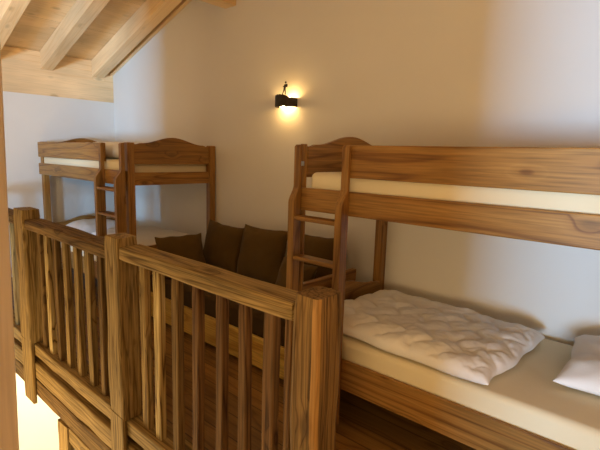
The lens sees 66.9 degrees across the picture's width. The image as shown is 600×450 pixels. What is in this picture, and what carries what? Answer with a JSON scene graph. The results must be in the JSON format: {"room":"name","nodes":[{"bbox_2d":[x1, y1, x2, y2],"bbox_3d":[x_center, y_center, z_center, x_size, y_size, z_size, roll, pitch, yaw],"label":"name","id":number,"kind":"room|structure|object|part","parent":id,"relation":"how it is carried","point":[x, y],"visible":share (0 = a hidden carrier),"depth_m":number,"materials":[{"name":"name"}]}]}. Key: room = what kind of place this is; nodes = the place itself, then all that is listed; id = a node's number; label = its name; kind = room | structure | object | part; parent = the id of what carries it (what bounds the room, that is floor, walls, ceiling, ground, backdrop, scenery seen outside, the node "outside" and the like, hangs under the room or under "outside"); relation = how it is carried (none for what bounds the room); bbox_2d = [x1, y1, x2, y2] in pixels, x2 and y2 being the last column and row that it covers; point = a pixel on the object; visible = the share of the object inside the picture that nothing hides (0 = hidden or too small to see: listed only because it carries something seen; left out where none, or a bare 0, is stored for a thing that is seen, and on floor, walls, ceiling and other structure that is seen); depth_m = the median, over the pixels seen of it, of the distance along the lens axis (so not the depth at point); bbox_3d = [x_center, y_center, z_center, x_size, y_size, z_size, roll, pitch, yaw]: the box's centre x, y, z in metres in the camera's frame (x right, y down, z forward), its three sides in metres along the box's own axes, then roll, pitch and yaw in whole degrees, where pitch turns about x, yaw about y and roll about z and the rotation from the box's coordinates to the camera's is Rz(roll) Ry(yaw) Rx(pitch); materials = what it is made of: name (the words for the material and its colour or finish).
{"room":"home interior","nodes":[
{"label":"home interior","id":0,"kind":"room"},
{"bbox_2d":[3,91,114,449],"bbox_3d":[-5.647,1.128,3.194,0.200,4.761,9.000,9,12,41],"label":"wall","id":1,"kind":"structure","parent":0,"point":[29,119],"depth_m":5.68,"materials":[{"name":"white paint"}]},
{"bbox_2d":[1,46,113,102],"bbox_3d":[-5.568,-1.470,2.791,0.204,0.499,8.999,9,12,41],"label":"beam","id":2,"kind":"structure","parent":1,"relation":"on","point":[22,72],"depth_m":5.50,"materials":[{"name":"brown wood"}]},
{"bbox_2d":[15,358,110,449],"bbox_3d":[-1.915,1.183,3.387,5.090,0.142,0.116,9,12,41],"label":"beam","id":3,"kind":"structure","parent":1,"relation":"attached to","point":[93,441],"depth_m":2.96,"materials":[{"name":"brown wood"}]},
{"bbox_2d":[14,337,144,449],"bbox_3d":[-1.908,1.049,3.370,5.090,0.133,0.126,9,12,41],"label":"beam","id":4,"kind":"structure","parent":3,"relation":"on","point":[76,402],"depth_m":2.86,"materials":[{"name":"brown wood"}]},
{"bbox_2d":[8,207,341,449],"bbox_3d":[-1.851,0.655,3.258,5.221,1.538,0.171,9,12,41],"label":"railing","id":5,"kind":"object","parent":4,"relation":"attached to","point":[313,315],"visible":0.93,"depth_m":2.18,"materials":[{"name":"brown wood"}]},
{"bbox_3d":[-2.892,-0.186,4.075,2.390,0.072,0.129,9,12,41],"label":"handrail","id":6,"kind":"part","parent":5,"relation":"part of","materials":[{"name":"brown wood"}]},
{"bbox_3d":[-1.953,0.589,3.309,0.200,1.427,0.122,9,12,41],"label":"post","id":7,"kind":"part","parent":5,"relation":"part of","materials":[{"name":"brown wood"}]},
{"bbox_3d":[-1.408,0.064,2.763,1.192,0.070,0.127,9,12,41],"label":"handrail","id":8,"kind":"part","parent":5,"relation":"part of","materials":[{"name":"brown wood"}]},
{"bbox_3d":[-1.892,0.891,3.345,5.103,0.095,0.140,9,12,41],"label":"rail","id":9,"kind":"part","parent":5,"relation":"part of","materials":[{"name":"brown wood"}]},
{"bbox_3d":[-0.929,0.813,2.415,0.154,1.538,0.122,9,12,41],"label":"post","id":10,"kind":"part","parent":5,"relation":"part of","materials":[{"name":"brown wood"}]},
{"bbox_3d":[-0.416,0.206,1.885,1.149,0.072,0.125,9,12,41],"label":"handrail","id":11,"kind":"part","parent":5,"relation":"part of","materials":[{"name":"brown wood"}]},
{"bbox_3d":[0.038,0.974,1.574,0.120,1.534,0.142,9,12,41],"label":"post","id":12,"kind":"part","parent":5,"relation":"part of","materials":[{"name":"brown wood"}]},
{"bbox_2d":[4,0,145,59],"bbox_3d":[-1.745,-1.940,-0.730,10.400,1.858,9.400,9,12,41],"label":"ceiling","id":13,"kind":"structure","parent":0,"point":[40,19],"depth_m":4.98,"materials":[{"name":"beige wood"}]},
{"bbox_2d":[0,0,30,48],"bbox_3d":[-1.554,-2.420,3.196,4.994,1.888,0.140,9,12,41],"label":"rafter","id":14,"kind":"object","parent":13,"relation":"attached to","point":[11,11],"visible":1,"depth_m":4.32,"materials":[{"name":"brown wood"}]},
{"bbox_2d":[40,0,109,70],"bbox_3d":[-1.146,-2.478,3.646,4.994,1.888,0.132,9,12,41],"label":"rafter","id":15,"kind":"object","parent":13,"relation":"attached to","point":[82,13],"visible":1,"depth_m":4.83,"materials":[{"name":"brown wood"}]},
{"bbox_2d":[91,0,181,77],"bbox_3d":[-0.737,-2.536,4.098,4.994,1.888,0.150,9,12,41],"label":"rafter","id":16,"kind":"object","parent":13,"relation":"attached to","point":[151,13],"visible":1,"depth_m":5.15,"materials":[{"name":"brown wood"}]},
{"bbox_2d":[11,268,475,449],"bbox_3d":[-1.849,1.567,-0.187,10.000,0.050,9.000,9,12,41],"label":"floor","id":17,"kind":"structure","parent":0,"point":[363,424],"depth_m":2.73,"materials":[{"name":"brown wood"}]},
{"bbox_2d":[38,138,214,289],"bbox_3d":[-2.041,-0.132,5.119,2.104,1.673,1.080,9,12,41],"label":"bunk bed","id":18,"kind":"object","parent":17,"relation":"on","point":[125,179],"visible":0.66,"depth_m":4.37,"materials":[{"name":"brown wood"}]},
{"bbox_3d":[-3.060,-0.191,5.503,0.070,1.612,0.068,9,12,41],"label":"corner post","id":19,"kind":"part","parent":18,"relation":"part of","materials":[{"name":"brown wood"}]},
{"bbox_3d":[-2.465,-0.791,4.823,1.695,0.172,0.022,9,12,41],"label":"guard rail","id":20,"kind":"part","parent":18,"relation":"part of","materials":[{"name":"brown wood"}]},
{"bbox_3d":[-2.362,0.414,4.884,2.068,0.176,0.022,9,12,41],"label":"rail","id":21,"kind":"part","parent":18,"relation":"part of","materials":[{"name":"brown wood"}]},
{"bbox_3d":[-2.739,-0.964,5.719,0.032,0.253,0.826,9,12,41],"label":"head panel","id":22,"kind":"part","parent":18,"relation":"part of","materials":[{"name":"brown wood"}]},
{"bbox_3d":[-2.333,-0.546,4.735,2.068,0.131,0.022,9,12,41],"label":"rail","id":23,"kind":"part","parent":18,"relation":"part of","materials":[{"name":"brown wood"}]},
{"bbox_3d":[-2.770,0.099,5.884,0.032,0.460,0.826,9,12,41],"label":"head panel","id":24,"kind":"part","parent":18,"relation":"part of","materials":[{"name":"brown wood"}]},
{"bbox_2d":[70,246,139,270],"bbox_3d":[-2.030,0.298,5.212,1.955,0.234,0.916,9,12,41],"label":"mattress","id":25,"kind":"object","parent":18,"relation":"on","point":[70,246],"visible":0.02,"depth_m":4.67,"materials":[{"name":"beige fabric"}]},
{"bbox_2d":[66,219,114,233],"bbox_3d":[-2.498,0.021,5.557,0.602,0.178,0.632,9,12,41],"label":"pillow","id":26,"kind":"object","parent":25,"relation":"on","point":[87,225],"visible":0.37,"depth_m":5.39,"materials":[{"name":"white fabric"}]},
{"bbox_2d":[93,225,190,245],"bbox_3d":[-1.694,0.142,4.951,1.086,0.172,0.777,9,11,39],"label":"duvet","id":27,"kind":"object","parent":25,"relation":"on","point":[146,235],"visible":0.35,"depth_m":4.83,"materials":[{"name":"white fabric"}]},
{"bbox_2d":[44,157,205,171],"bbox_3d":[-2.001,-0.659,5.064,1.955,0.171,0.916,9,12,41],"label":"mattress","id":28,"kind":"object","parent":18,"relation":"on","point":[110,163],"visible":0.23,"depth_m":4.50,"materials":[{"name":"beige fabric"}]},
{"bbox_2d":[88,142,137,158],"bbox_3d":[-1.843,-0.803,4.891,1.288,0.174,0.776,9,12,41],"label":"duvet","id":29,"kind":"object","parent":28,"relation":"on","point":[111,148],"visible":0.18,"depth_m":4.43,"materials":[{"name":"white fabric"}]},
{"bbox_3d":[-1.548,0.061,4.166,0.070,1.612,0.068,9,12,41],"label":"corner post","id":30,"kind":"part","parent":18,"relation":"part of","materials":[{"name":"brown wood"}]},
{"bbox_3d":[-1.226,-0.712,4.383,0.032,0.253,0.826,9,12,41],"label":"head panel","id":31,"kind":"part","parent":18,"relation":"part of","materials":[{"name":"brown wood"}]},
{"bbox_3d":[-1.234,-0.456,4.422,0.032,0.118,0.826,9,12,41],"label":"rail","id":32,"kind":"part","parent":18,"relation":"part of","materials":[{"name":"brown wood"}]},
{"bbox_3d":[-0.949,-0.024,4.828,0.070,1.612,0.070,9,12,41],"label":"corner post","id":33,"kind":"part","parent":18,"relation":"part of","materials":[{"name":"brown wood"}]},
{"bbox_2d":[148,244,355,379],"bbox_3d":[-0.462,0.579,3.921,1.990,0.728,0.836,9,12,41],"label":"bench","id":34,"kind":"object","parent":17,"relation":"on","point":[325,281],"visible":0.12,"depth_m":3.43,"materials":[{"name":"brown wood"}]},
{"bbox_2d":[151,274,152,291],"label":"seat cushion","id":35,"kind":"object","parent":34,"relation":"on","point":[151,274],"depth_m":4.23,"materials":[{"name":"brown fabric"}]},
{"bbox_2d":[165,277,171,299],"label":"seat cushion","id":36,"kind":"object","parent":34,"relation":"on","point":[168,281],"depth_m":4.05,"materials":[{"name":"brown fabric"}]},
{"bbox_2d":[155,233,204,277],"bbox_3d":[-1.092,0.278,4.196,0.462,0.364,0.198,-5,11,-38],"label":"cushion","id":37,"kind":"object","parent":36,"relation":"on","point":[190,247],"visible":0.59,"depth_m":4.16,"materials":[{"name":"brown fabric"}]},
{"bbox_2d":[183,283,191,307],"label":"seat cushion","id":38,"kind":"object","parent":34,"relation":"on","point":[187,288],"depth_m":3.85,"materials":[{"name":"brown fabric"}]},
{"bbox_2d":[204,291,215,317],"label":"seat cushion","id":39,"kind":"object","parent":34,"relation":"on","point":[209,298],"depth_m":3.66,"materials":[{"name":"brown fabric"}]},
{"bbox_2d":[203,220,243,271],"bbox_3d":[-0.757,0.212,4.404,0.557,0.452,0.216,10,12,44],"label":"cushion","id":40,"kind":"object","parent":39,"relation":"on","point":[222,243],"visible":0.88,"depth_m":4.29,"materials":[{"name":"brown fabric"}]},
{"bbox_2d":[229,298,238,327],"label":"seat cushion","id":41,"kind":"object","parent":34,"relation":"on","point":[233,305],"depth_m":3.46,"materials":[{"name":"brown fabric"}]},
{"bbox_2d":[252,307,264,337],"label":"seat cushion","id":42,"kind":"object","parent":34,"relation":"on","point":[258,317],"depth_m":3.28,"materials":[{"name":"brown fabric"}]},
{"bbox_2d":[236,225,287,283],"bbox_3d":[-0.341,0.260,4.007,0.552,0.486,0.230,8,11,37],"label":"cushion","id":43,"kind":"object","parent":42,"relation":"on","point":[263,250],"visible":0.87,"depth_m":3.90,"materials":[{"name":"brown fabric"}]},
{"bbox_2d":[281,317,284,346],"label":"seat cushion","id":44,"kind":"object","parent":34,"relation":"on","point":[282,319],"depth_m":3.12,"materials":[{"name":"brown fabric"}]},
{"bbox_2d":[275,256,317,287],"bbox_3d":[-0.051,0.437,3.375,0.186,0.348,0.407,-5,11,-39],"label":"cushion","id":45,"kind":"object","parent":44,"relation":"on","point":[309,270],"visible":0.26,"depth_m":3.34,"materials":[{"name":"brown fabric"}]},
{"bbox_2d":[304,234,333,278],"bbox_3d":[0.090,0.311,3.659,0.200,0.482,0.534,-7,12,-44],"label":"cushion","id":46,"kind":"object","parent":44,"relation":"on","point":[314,246],"visible":0.23,"depth_m":3.52,"materials":[{"name":"brown fabric"}]},
{"bbox_3d":[0.189,0.710,3.197,0.039,0.728,0.611,9,12,41],"label":"panel","id":47,"kind":"part","parent":34,"relation":"part of","materials":[{"name":"brown wood"}]},
{"bbox_2d":[283,137,599,449],"bbox_3d":[1.044,0.380,2.408,2.126,1.673,1.056,9,12,41],"label":"bunk bed","id":48,"kind":"object","parent":17,"relation":"on","point":[547,169],"visible":0.58,"depth_m":2.14,"materials":[{"name":"brown wood"}]},
{"bbox_3d":[0.000,0.324,2.765,0.046,1.612,0.018,9,12,41],"label":"corner post","id":49,"kind":"part","parent":48,"relation":"part of","materials":[{"name":"brown wood"}]},
{"bbox_3d":[0.329,-0.448,2.975,0.032,0.253,0.876,9,12,41],"label":"head panel","id":50,"kind":"part","parent":48,"relation":"part of","materials":[{"name":"brown wood"}]},
{"bbox_3d":[0.297,0.615,3.140,0.032,0.460,0.876,9,12,41],"label":"head panel","id":51,"kind":"part","parent":48,"relation":"part of","materials":[{"name":"brown wood"}]},
{"bbox_3d":[0.607,0.236,3.453,0.068,1.612,0.070,9,12,41],"label":"corner post","id":52,"kind":"part","parent":48,"relation":"part of","materials":[{"name":"brown wood"}]},
{"bbox_3d":[0.776,-0.028,1.987,2.068,0.131,0.022,9,12,41],"label":"rail","id":53,"kind":"part","parent":48,"relation":"part of","materials":[{"name":"brown wood"}]},
{"bbox_2d":[311,172,599,214],"bbox_3d":[1.084,-0.145,2.337,1.955,0.171,0.916,9,12,41],"label":"mattress","id":54,"kind":"object","parent":48,"relation":"on","point":[555,201],"visible":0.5,"depth_m":2.01,"materials":[{"name":"beige fabric"}]},
{"bbox_3d":[0.748,0.932,2.135,2.068,0.176,0.022,9,12,41],"label":"rail","id":55,"kind":"part","parent":48,"relation":"part of","materials":[{"name":"brown wood"}]},
{"bbox_2d":[342,335,599,449],"bbox_3d":[1.056,0.812,2.485,1.955,0.234,0.916,9,12,41],"label":"mattress","id":56,"kind":"object","parent":48,"relation":"on","point":[527,396],"visible":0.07,"depth_m":2.11,"materials":[{"name":"beige fabric"}]},
{"bbox_2d":[343,290,543,383],"bbox_3d":[0.720,0.588,2.690,1.113,0.124,0.824,10,12,44],"label":"duvet","id":57,"kind":"object","parent":56,"relation":"on","point":[469,344],"visible":0.93,"depth_m":2.46,"materials":[{"name":"white fabric"}]},
{"bbox_2d":[555,335,599,395],"bbox_3d":[1.615,0.689,2.128,0.652,0.149,0.658,8,11,37],"label":"pillow","id":58,"kind":"object","parent":56,"relation":"on","point":[581,372],"visible":1,"depth_m":2.08,"materials":[{"name":"white fabric"}]},
{"bbox_3d":[0.903,-0.230,1.847,1.745,0.172,0.022,9,12,41],"label":"guard rail","id":59,"kind":"part","parent":48,"relation":"part of","materials":[{"name":"brown wood"}]},
{"bbox_2d":[113,0,599,345],"bbox_3d":[1.250,0.242,3.071,10.400,6.954,0.200,9,12,41],"label":"wall","id":60,"kind":"structure","parent":0,"point":[473,73],"depth_m":3.34,"materials":[{"name":"white paint"}]},
{"bbox_2d":[109,0,190,75],"bbox_3d":[-0.616,-2.576,4.228,4.994,1.840,0.047,9,12,41],"label":"rafter","id":61,"kind":"object","parent":60,"relation":"attached to","point":[183,3],"visible":0.49,"depth_m":5.27,"materials":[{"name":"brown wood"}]},
{"bbox_2d":[200,0,235,8],"bbox_3d":[-2.666,-1.944,2.135,0.164,0.270,5.998,9,12,41],"label":"purlin","id":62,"kind":"object","parent":60,"relation":"attached to","point":[225,4],"visible":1,"depth_m":4.27,"materials":[{"name":"brown wood"}]},
{"bbox_2d":[275,81,297,107],"bbox_3d":[-0.142,-1.125,3.938,0.220,0.215,0.120,9,12,41],"label":"wall sconce","id":63,"kind":"object","parent":60,"relation":"attached to","point":[282,100],"visible":1,"depth_m":3.89,"materials":[{"name":"metal"}]},
{"bbox_3d":[-0.141,-1.080,3.948,0.220,0.105,0.112,9,12,41],"label":"lamp shade","id":64,"kind":"part","parent":63,"relation":"part of","materials":[{"name":"metal"}]},
{"bbox_3d":[-1.926,4.160,0.215,10.000,0.100,9.000,9,12,41],"label":"floor","id":65,"kind":"structure","parent":0,"visible":0},
{"bbox_2d":[0,44,18,449],"bbox_3d":[-0.724,0.470,0.986,0.140,7.000,0.160,9,11,41],"label":"post","id":66,"kind":"object","parent":65,"relation":"on","point":[9,436],"visible":1,"depth_m":0.95,"materials":[{"name":"brown wood"}]},
{"bbox_2d":[58,418,90,449],"bbox_3d":[-0.938,2.587,2.682,1.963,2.312,0.106,9,12,41],"label":"door frame","id":67,"kind":"structure","parent":65,"relation":"on","point":[68,440],"depth_m":3.03,"materials":[{"name":"brown wood"}]}
]}

